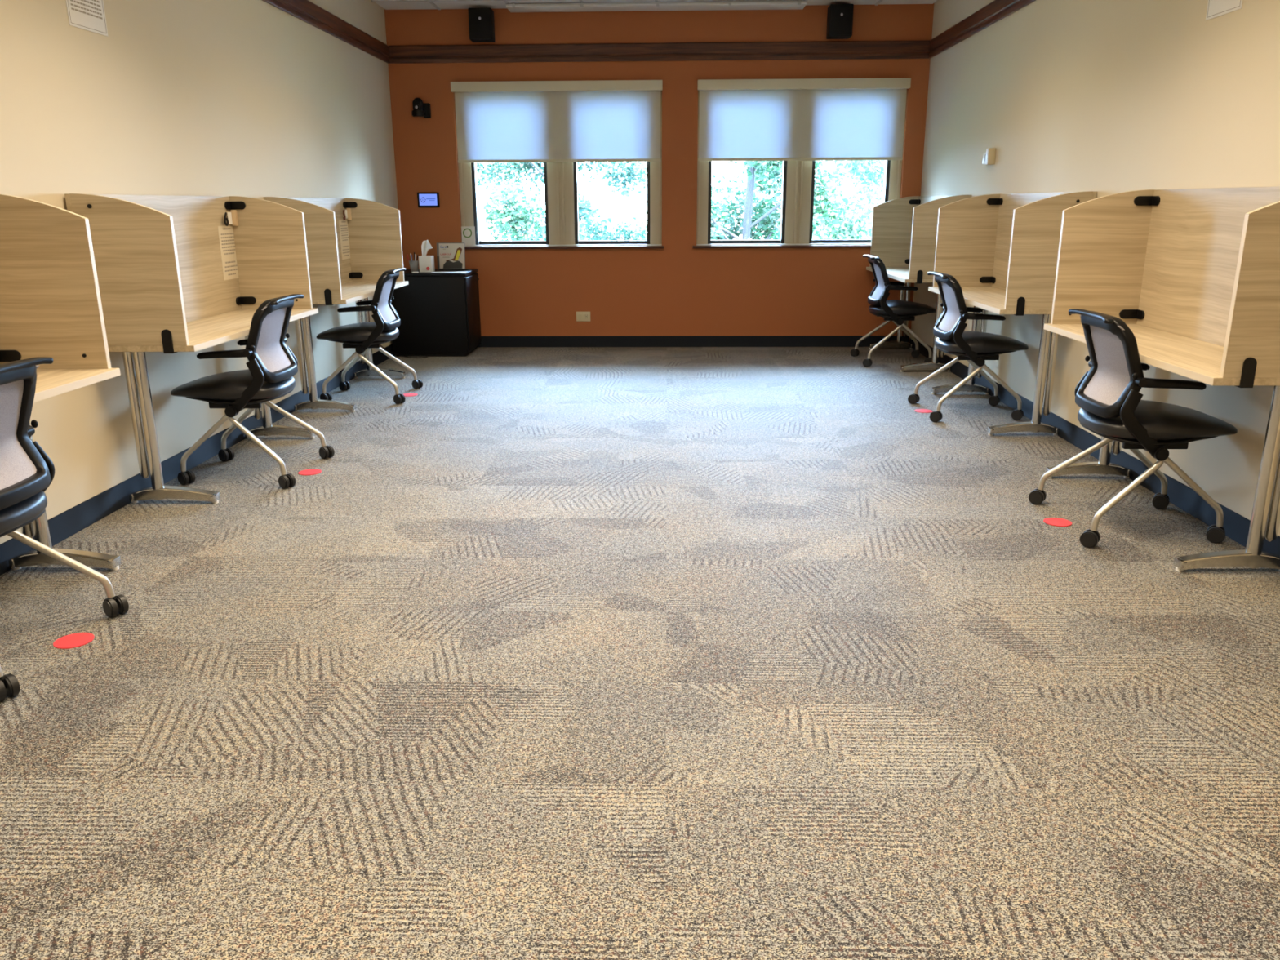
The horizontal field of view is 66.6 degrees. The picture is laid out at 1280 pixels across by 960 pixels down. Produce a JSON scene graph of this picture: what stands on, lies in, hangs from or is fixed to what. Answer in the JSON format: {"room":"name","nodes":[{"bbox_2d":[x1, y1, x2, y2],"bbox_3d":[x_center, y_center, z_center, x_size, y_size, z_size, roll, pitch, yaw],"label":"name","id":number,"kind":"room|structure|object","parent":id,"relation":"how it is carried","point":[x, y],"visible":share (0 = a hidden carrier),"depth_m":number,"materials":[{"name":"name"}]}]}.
{"room":"study room","nodes":[
{"label":"study room","id":0,"kind":"room"},
{"bbox_2d":[0,0,398,544],"bbox_3d":[-2.456,-1.092,3.123,0.150,3.034,12.770,0,16,2],"label":"wall","id":1,"kind":"structure","parent":0,"point":[253,99],"depth_m":4.90,"materials":[{"name":"beige paint"}]},
{"bbox_2d":[65,0,108,36],"bbox_3d":[-2.349,-2.019,4.130,0.004,0.216,0.287,0,16,2],"label":"air vent","id":2,"kind":"object","parent":1,"relation":"attached to","point":[86,15],"visible":1,"depth_m":4.15,"materials":[{"name":"white metal"}]},
{"bbox_2d":[0,343,395,575],"bbox_3d":[-2.369,0.352,3.401,0.016,0.103,12.220,0,16,2],"label":"baseboard","id":3,"kind":"structure","parent":1,"relation":"attached to","point":[75,519],"depth_m":4.54,"materials":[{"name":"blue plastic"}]},
{"bbox_2d":[262,0,389,62],"bbox_3d":[-2.378,-2.074,2.700,0.024,0.143,12.196,0,16,2],"label":"trim","id":4,"kind":"structure","parent":1,"relation":"attached to","point":[305,11],"depth_m":7.13,"materials":[{"name":"brown wood"}]},
{"bbox_2d":[0,346,1279,959],"bbox_3d":[-0.004,0.470,3.316,5.051,0.100,12.420,0,16,2],"label":"floor","id":5,"kind":"structure","parent":0,"point":[555,653],"depth_m":2.69,"materials":[{"name":"carpet"}]},
{"bbox_2d":[0,194,121,570],"bbox_3d":[-2.152,-0.146,2.858,0.453,1.357,1.540,0,16,2],"label":"study carrel","id":6,"kind":"object","parent":5,"relation":"on","point":[51,306],"visible":0.8,"depth_m":3.48,"materials":[{"name":"laminate"}]},
{"bbox_2d":[35,368,117,393],"bbox_3d":[-2.153,-0.190,2.846,0.452,0.027,1.524,0,16,2],"label":"countertop","id":7,"kind":"structure","parent":6,"relation":"on","point":[46,379],"depth_m":3.41,"materials":[{"name":"laminate"}]},
{"bbox_2d":[0,356,128,701],"bbox_3d":[-2.005,0.101,2.853,0.598,0.882,0.645,0,16,2],"label":"office chair","id":8,"kind":"object","parent":5,"relation":"on","point":[27,471],"visible":1,"depth_m":2.89,"materials":[{"name":"black plastic"}]},
{"bbox_2d":[53,632,94,648],"bbox_3d":[-1.769,0.502,3.047,0.112,0.003,0.112,0,16,2],"label":"floor sticker","id":9,"kind":"object","parent":5,"relation":"on","point":[78,639],"visible":1,"depth_m":3.04,"materials":[{"name":"red plastic"}]},
{"bbox_2d":[64,193,318,503],"bbox_3d":[-2.095,-0.722,4.885,0.453,1.357,1.540,0,16,2],"label":"study carrel","id":10,"kind":"object","parent":5,"relation":"on","point":[162,287],"visible":0.92,"depth_m":4.43,"materials":[{"name":"laminate"}]},
{"bbox_2d":[107,308,315,351],"bbox_3d":[-2.096,-0.765,4.872,0.452,0.027,1.524,0,16,2],"label":"countertop","id":11,"kind":"structure","parent":10,"relation":"on","point":[213,327],"depth_m":4.69,"materials":[{"name":"laminate"}]},
{"bbox_2d":[217,225,238,280],"bbox_3d":[-2.283,-1.264,5.420,0.001,0.288,0.214,0,16,2],"label":"paper note","id":12,"kind":"object","parent":10,"relation":"attached to","point":[226,237],"visible":1,"depth_m":5.40,"materials":[{"name":"beige paper"}]},
{"bbox_2d":[223,209,238,226],"bbox_3d":[-2.260,-1.445,5.380,0.032,0.086,0.129,0,16,2],"label":"number tag","id":13,"kind":"object","parent":10,"relation":"attached to","point":[232,219],"visible":1,"depth_m":5.41,"materials":[{"name":"beige plastic"}]},
{"bbox_2d":[170,293,334,488],"bbox_3d":[-1.948,-0.466,4.848,0.598,0.882,0.645,0,16,2],"label":"office chair","id":14,"kind":"object","parent":5,"relation":"on","point":[272,365],"visible":1,"depth_m":4.69,"materials":[{"name":"black plastic"}]},
{"bbox_2d":[298,469,321,475],"bbox_3d":[-1.676,-0.040,4.952,0.112,0.003,0.112,0,16,2],"label":"floor sticker","id":15,"kind":"object","parent":5,"relation":"on","point":[307,472],"visible":1,"depth_m":4.95,"materials":[{"name":"red plastic"}]},
{"bbox_2d":[263,196,408,411],"bbox_3d":[-2.041,-1.277,6.839,0.453,1.357,1.540,0,16,2],"label":"study carrel","id":16,"kind":"object","parent":5,"relation":"on","point":[375,235],"visible":0.69,"depth_m":6.94,"materials":[{"name":"laminate"}]},
{"bbox_2d":[338,219,350,259],"bbox_3d":[-2.228,-1.818,7.366,0.001,0.288,0.214,0,16,2],"label":"paper note","id":17,"kind":"object","parent":16,"relation":"attached to","point":[344,232],"visible":1,"depth_m":7.36,"materials":[{"name":"beige paper"}]},
{"bbox_2d":[342,208,351,220],"bbox_3d":[-2.206,-2.000,7.335,0.032,0.086,0.128,0,16,2],"label":"number tag","id":18,"kind":"object","parent":16,"relation":"attached to","point":[348,211],"visible":1,"depth_m":7.37,"materials":[{"name":"beige plastic"}]},
{"bbox_2d":[311,280,408,304],"bbox_3d":[-2.041,-1.320,6.827,0.452,0.027,1.524,0,16,2],"label":"countertop","id":19,"kind":"structure","parent":16,"relation":"on","point":[350,290],"depth_m":6.76,"materials":[{"name":"laminate"}]},
{"bbox_2d":[316,267,422,404],"bbox_3d":[-1.902,-1.021,6.806,0.598,0.882,0.645,0,16,0],"label":"office chair","id":20,"kind":"object","parent":5,"relation":"on","point":[362,336],"visible":0.98,"depth_m":6.64,"materials":[{"name":"black plastic"}]},
{"bbox_2d":[360,300,427,358],"bbox_3d":[-2.082,-1.283,8.137,0.105,0.662,0.939,5,17,18],"label":"power cord","id":21,"kind":"object","parent":5,"relation":"on","point":[361,300],"visible":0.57,"depth_m":8.39,"materials":[{"name":"black plastic"}]},
{"bbox_2d":[403,393,417,396],"bbox_3d":[-1.642,-0.608,6.954,0.112,0.003,0.112,0,16,2],"label":"floor sticker","id":22,"kind":"object","parent":5,"relation":"on","point":[404,394],"visible":0.77,"depth_m":6.95,"materials":[{"name":"red plastic"}]},
{"bbox_2d":[391,268,481,356],"bbox_3d":[-1.847,-1.527,8.866,0.703,0.730,0.592,0,16,2],"label":"storage cabinet","id":23,"kind":"object","parent":5,"relation":"on","point":[438,313],"visible":0.8,"depth_m":8.60,"materials":[{"name":"black laminate"}]},
{"bbox_2d":[408,260,418,272],"bbox_3d":[-2.005,-1.896,8.648,0.086,0.100,0.086,0,16,2],"label":"pen cup","id":24,"kind":"object","parent":23,"relation":"on","point":[414,264],"visible":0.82,"depth_m":8.62,"materials":[{"name":"grey plastic"}]},
{"bbox_2d":[418,240,435,272],"bbox_3d":[-1.892,-1.986,8.640,0.116,0.278,0.113,0,16,2],"label":"tissue box","id":25,"kind":"object","parent":23,"relation":"on","point":[426,263],"visible":1,"depth_m":8.61,"materials":[{"name":"white cardboard"}]},
{"bbox_2d":[431,271,466,272],"bbox_3d":[-1.685,-1.838,8.620,0.300,0.001,0.120,0,16,2],"label":"paper sheet","id":26,"kind":"object","parent":23,"relation":"on","point":[432,272],"visible":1,"depth_m":8.60,"materials":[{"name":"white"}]},
{"bbox_2d":[436,242,466,269],"bbox_3d":[-1.718,-2.039,8.885,0.256,0.242,0.081,0,16,2],"label":"sign","id":27,"kind":"object","parent":23,"relation":"on","point":[450,255],"visible":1,"depth_m":8.86,"materials":[{"name":"white paper"}]},
{"bbox_2d":[436,256,462,268],"bbox_3d":[-1.730,-1.979,8.867,0.231,0.109,0.002,0,10,2],"label":"artwork","id":28,"kind":"object","parent":27,"relation":"attached to","point":[443,262],"depth_m":8.87,"materials":[{"name":"multicoloured"}]},
{"bbox_2d":[445,247,462,261],"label":"artwork","id":29,"kind":"object","parent":27,"relation":"attached to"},
{"bbox_2d":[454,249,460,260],"bbox_3d":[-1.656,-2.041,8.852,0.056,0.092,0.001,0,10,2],"label":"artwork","id":30,"kind":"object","parent":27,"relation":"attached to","point":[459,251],"depth_m":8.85},
{"bbox_2d":[850,254,935,367],"bbox_3d":[2.143,-1.438,8.202,0.598,0.882,0.645,0,16,2],"label":"office chair","id":31,"kind":"object","parent":5,"relation":"on","point":[896,311],"visible":1,"depth_m":8.03,"materials":[{"name":"black plastic"}]},
{"bbox_2d":[866,195,971,372],"bbox_3d":[2.283,-1.692,8.226,0.453,1.357,1.540,0,16,2],"label":"study carrel","id":32,"kind":"object","parent":5,"relation":"on","point":[904,234],"visible":0.65,"depth_m":8.64,"materials":[{"name":"laminate"}]},
{"bbox_2d":[867,266,933,282],"bbox_3d":[2.284,-1.736,8.214,0.452,0.027,1.524,0,16,2],"label":"countertop","id":33,"kind":"structure","parent":32,"relation":"on","point":[900,272],"depth_m":8.13,"materials":[{"name":"laminate"}]},
{"bbox_2d":[914,408,932,413],"bbox_3d":[1.841,-0.448,6.329,0.112,0.003,0.112,0,16,2],"label":"floor sticker","id":34,"kind":"object","parent":5,"relation":"on","point":[922,411],"visible":1,"depth_m":6.32,"materials":[{"name":"red plastic"}]},
{"bbox_2d":[907,271,1028,422],"bbox_3d":[2.092,-0.862,6.173,0.598,0.882,0.645,0,16,2],"label":"office chair","id":35,"kind":"object","parent":5,"relation":"on","point":[974,347],"visible":1,"depth_m":6.01,"materials":[{"name":"black plastic"}]},
{"bbox_2d":[928,191,1097,435],"bbox_3d":[2.223,-1.087,6.093,0.453,1.357,1.540,0,16,2],"label":"study carrel","id":36,"kind":"object","parent":5,"relation":"on","point":[1002,251],"visible":0.73,"depth_m":5.64,"materials":[{"name":"laminate"}]},
{"bbox_2d":[928,286,1052,314],"bbox_3d":[2.224,-1.130,6.081,0.452,0.027,1.524,0,16,2],"label":"countertop","id":37,"kind":"structure","parent":36,"relation":"on","point":[991,296],"depth_m":6.02,"materials":[{"name":"laminate"}]},
{"bbox_2d":[1043,517,1071,526],"bbox_3d":[1.767,0.178,4.124,0.112,0.003,0.112,0,16,2],"label":"floor sticker","id":38,"kind":"object","parent":5,"relation":"on","point":[1056,522],"visible":1,"depth_m":4.12,"materials":[{"name":"red plastic"}]},
{"bbox_2d":[1028,308,1237,547],"bbox_3d":[2.033,-0.241,3.985,0.598,0.882,0.645,0,16,2],"label":"office chair","id":39,"kind":"object","parent":5,"relation":"on","point":[1108,396],"visible":1,"depth_m":3.83,"materials":[{"name":"black plastic"}]},
{"bbox_2d":[1043,186,1279,571],"bbox_3d":[2.164,-0.492,4.000,0.453,1.357,1.540,0,16,2],"label":"study carrel","id":40,"kind":"object","parent":5,"relation":"on","point":[1193,274],"visible":0.91,"depth_m":4.11,"materials":[{"name":"laminate"}]},
{"bbox_2d":[1046,324,1279,386],"bbox_3d":[2.165,-0.536,3.988,0.452,0.027,1.524,0,16,2],"label":"countertop","id":41,"kind":"structure","parent":40,"relation":"on","point":[1203,357],"depth_m":3.83,"materials":[{"name":"laminate"}]},
{"bbox_2d":[371,0,937,9],"bbox_3d":[-0.017,-2.461,2.536,4.751,0.103,12.220,0,16,2],"label":"ceiling","id":42,"kind":"structure","parent":0,"point":[385,4],"depth_m":8.21,"materials":[{"name":"white paint"}]},
{"bbox_2d":[384,3,933,342],"bbox_3d":[0.159,-2.766,8.975,4.751,3.034,0.340,0,16,2],"label":"wall","id":43,"kind":"structure","parent":0,"point":[677,289],"depth_m":8.87,"materials":[{"name":"paint"}]},
{"bbox_2d":[411,97,431,118],"bbox_3d":[-1.927,-3.293,8.622,0.192,0.162,0.112,-14,21,-40],"label":"camera","id":44,"kind":"object","parent":43,"relation":"attached to","point":[420,108],"visible":1,"depth_m":8.57,"materials":[{"name":"black plastic"}]},
{"bbox_2d":[417,192,439,207],"bbox_3d":[-1.931,-2.556,8.901,0.196,0.132,0.030,0,16,2],"label":"panel","id":45,"kind":"object","parent":43,"relation":"attached to","point":[424,199],"visible":1,"depth_m":8.89,"materials":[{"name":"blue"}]},
{"bbox_2d":[467,8,495,42],"bbox_3d":[-1.361,-3.914,8.401,0.196,0.250,0.218,0,16,2],"label":"wall speaker","id":46,"kind":"object","parent":43,"relation":"attached to","point":[481,20],"visible":1,"depth_m":8.31,"materials":[{"name":"black plastic"}]},
{"bbox_2d":[454,90,663,248],"bbox_3d":[-0.733,-2.865,8.974,1.910,1.435,0.415,0,16,2],"label":"window","id":47,"kind":"structure","parent":43,"relation":"in","point":[561,179],"depth_m":8.97,"materials":[{"name":"beige metal"}]},
{"bbox_2d":[461,226,475,244],"bbox_3d":[-1.587,-2.260,9.020,0.124,0.167,0.022,-2,16,-5],"label":"greeting card","id":48,"kind":"object","parent":47,"relation":"on","point":[468,233],"visible":0.99,"depth_m":9.02,"materials":[{"name":"white paper"}]},
{"bbox_2d":[450,80,662,163],"bbox_3d":[-0.733,-3.191,8.697,1.865,0.677,0.109,0,16,2],"label":"roller blind","id":49,"kind":"object","parent":47,"relation":"attached to","point":[613,120],"visible":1,"depth_m":8.71,"materials":[{"name":"beige fabric"}]},
{"bbox_2d":[576,311,590,321],"bbox_3d":[-0.532,-1.537,9.162,0.132,0.090,0.009,0,16,2],"label":"wall outlet","id":50,"kind":"object","parent":43,"relation":"attached to","point":[580,316],"visible":1,"depth_m":9.16,"materials":[{"name":"beige plastic"}]},
{"bbox_2d":[578,313,588,319],"bbox_3d":[-0.532,-1.536,9.159,0.090,0.052,0.002,0,16,2],"label":"receptacle","id":51,"kind":"object","parent":50,"relation":"attached to","point":[581,316],"depth_m":9.16,"materials":[{"name":"beige plastic"}]},
{"bbox_2d":[506,0,806,12],"bbox_3d":[0.136,-4.028,8.299,2.526,0.031,0.252,0,16,2],"label":"ceiling light","id":52,"kind":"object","parent":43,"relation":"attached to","point":[766,5],"depth_m":8.23,"materials":[{"name":"white"}]},
{"bbox_2d":[387,40,930,63],"bbox_3d":[0.149,-3.736,8.511,4.751,0.143,0.024,0,16,2],"label":"trim","id":53,"kind":"structure","parent":43,"relation":"attached to","point":[847,50],"depth_m":8.50,"materials":[{"name":"brown wood"}]},
{"bbox_2d":[476,335,909,346],"bbox_3d":[0.162,-1.307,9.204,4.719,0.103,0.016,0,16,2],"label":"baseboard","id":54,"kind":"structure","parent":43,"relation":"attached to","point":[689,340],"depth_m":9.20,"materials":[{"name":"black plastic"}]},
{"bbox_2d":[692,90,906,248],"bbox_3d":[1.433,-2.860,8.915,1.897,1.435,0.415,0,16,2],"label":"window","id":55,"kind":"structure","parent":43,"relation":"in","point":[797,176],"depth_m":8.91,"materials":[{"name":"beige wood"}]},
{"bbox_2d":[697,77,911,161],"bbox_3d":[1.433,-3.185,8.638,1.852,0.677,0.109,0,16,2],"label":"roller blind","id":56,"kind":"object","parent":55,"relation":"attached to","point":[804,119],"visible":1,"depth_m":8.65,"materials":[{"name":"beige fabric"}]},
{"bbox_2d":[826,4,853,39],"bbox_3d":[1.702,-3.906,8.318,0.196,0.250,0.218,0,16,2],"label":"wall speaker","id":57,"kind":"object","parent":43,"relation":"attached to","point":[839,16],"visible":1,"depth_m":8.23,"materials":[{"name":"black plastic"}]},
{"bbox_2d":[911,0,1279,536],"bbox_3d":[2.442,-1.079,2.989,0.150,3.034,12.770,0,16,2],"label":"wall","id":58,"kind":"structure","parent":0,"point":[1104,97],"depth_m":5.00,"materials":[{"name":"beige paint"}]},
{"bbox_2d":[928,0,1035,57],"bbox_3d":[2.347,-2.062,2.570,0.024,0.143,12.196,0,16,2],"label":"trim","id":59,"kind":"structure","parent":58,"relation":"attached to","point":[996,11],"depth_m":7.17,"materials":[{"name":"brown wood"}]},
{"bbox_2d":[982,147,995,164],"bbox_3d":[2.450,-2.273,6.859,0.052,0.112,0.165,0,16,2],"label":"wall sensor","id":60,"kind":"object","parent":58,"relation":"attached to","point":[988,158],"visible":1,"depth_m":6.79,"materials":[{"name":"beige plastic"}]},
{"bbox_2d":[909,337,1279,555],"bbox_3d":[2.363,0.365,3.271,0.016,0.103,12.220,0,16,2],"label":"baseboard","id":61,"kind":"structure","parent":58,"relation":"attached to","point":[1236,526],"depth_m":4.71,"materials":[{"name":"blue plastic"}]},
{"bbox_2d":[1205,0,1243,20],"bbox_3d":[2.395,-2.016,3.977,0.004,0.216,0.267,0,16,2],"label":"air vent","id":62,"kind":"object","parent":58,"relation":"attached to","point":[1215,8],"visible":1,"depth_m":4.02,"materials":[{"name":"white metal"}]},
{"label":"outside","id":63,"kind":"structure","parent":0,"visible":0},
{"bbox_3d":[1.383,-8.362,49.800,120.000,0.100,79.580,0,16,2],"label":"ground","id":64,"kind":"structure","parent":63,"visible":0},
{"bbox_2d":[476,162,545,240],"bbox_3d":[-4.132,-4.182,18.225,4.792,9.159,4.978,-12,20,-36],"label":"leafy tree","id":65,"kind":"object","parent":64,"relation":"on","point":[515,215],"visible":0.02,"depth_m":17.66,"materials":[{"name":"green plant"}]},
{"bbox_2d":[478,161,646,240],"bbox_3d":[-1.603,-5.906,23.349,4.746,9.651,5.169,0,16,2],"label":"leafy tree","id":66,"kind":"object","parent":64,"relation":"on","point":[587,232],"visible":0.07,"depth_m":23.01,"materials":[{"name":"green plant"}]},
{"bbox_2d":[642,160,876,239],"bbox_3d":[2.371,-3.825,19.860,5.142,7.518,4.395,4,16,14],"label":"leafy tree","id":67,"kind":"object","parent":64,"relation":"on","point":[826,224],"visible":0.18,"depth_m":19.10,"materials":[{"name":"green plant"}]},
{"bbox_2d":[815,160,884,237],"bbox_3d":[6.746,-5.928,26.217,5.623,8.049,5.443,2,16,8],"label":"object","id":68,"kind":"object","parent":64,"relation":"on","point":[863,171],"visible":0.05,"depth_m":24.23,"materials":[{"name":"green plant"}]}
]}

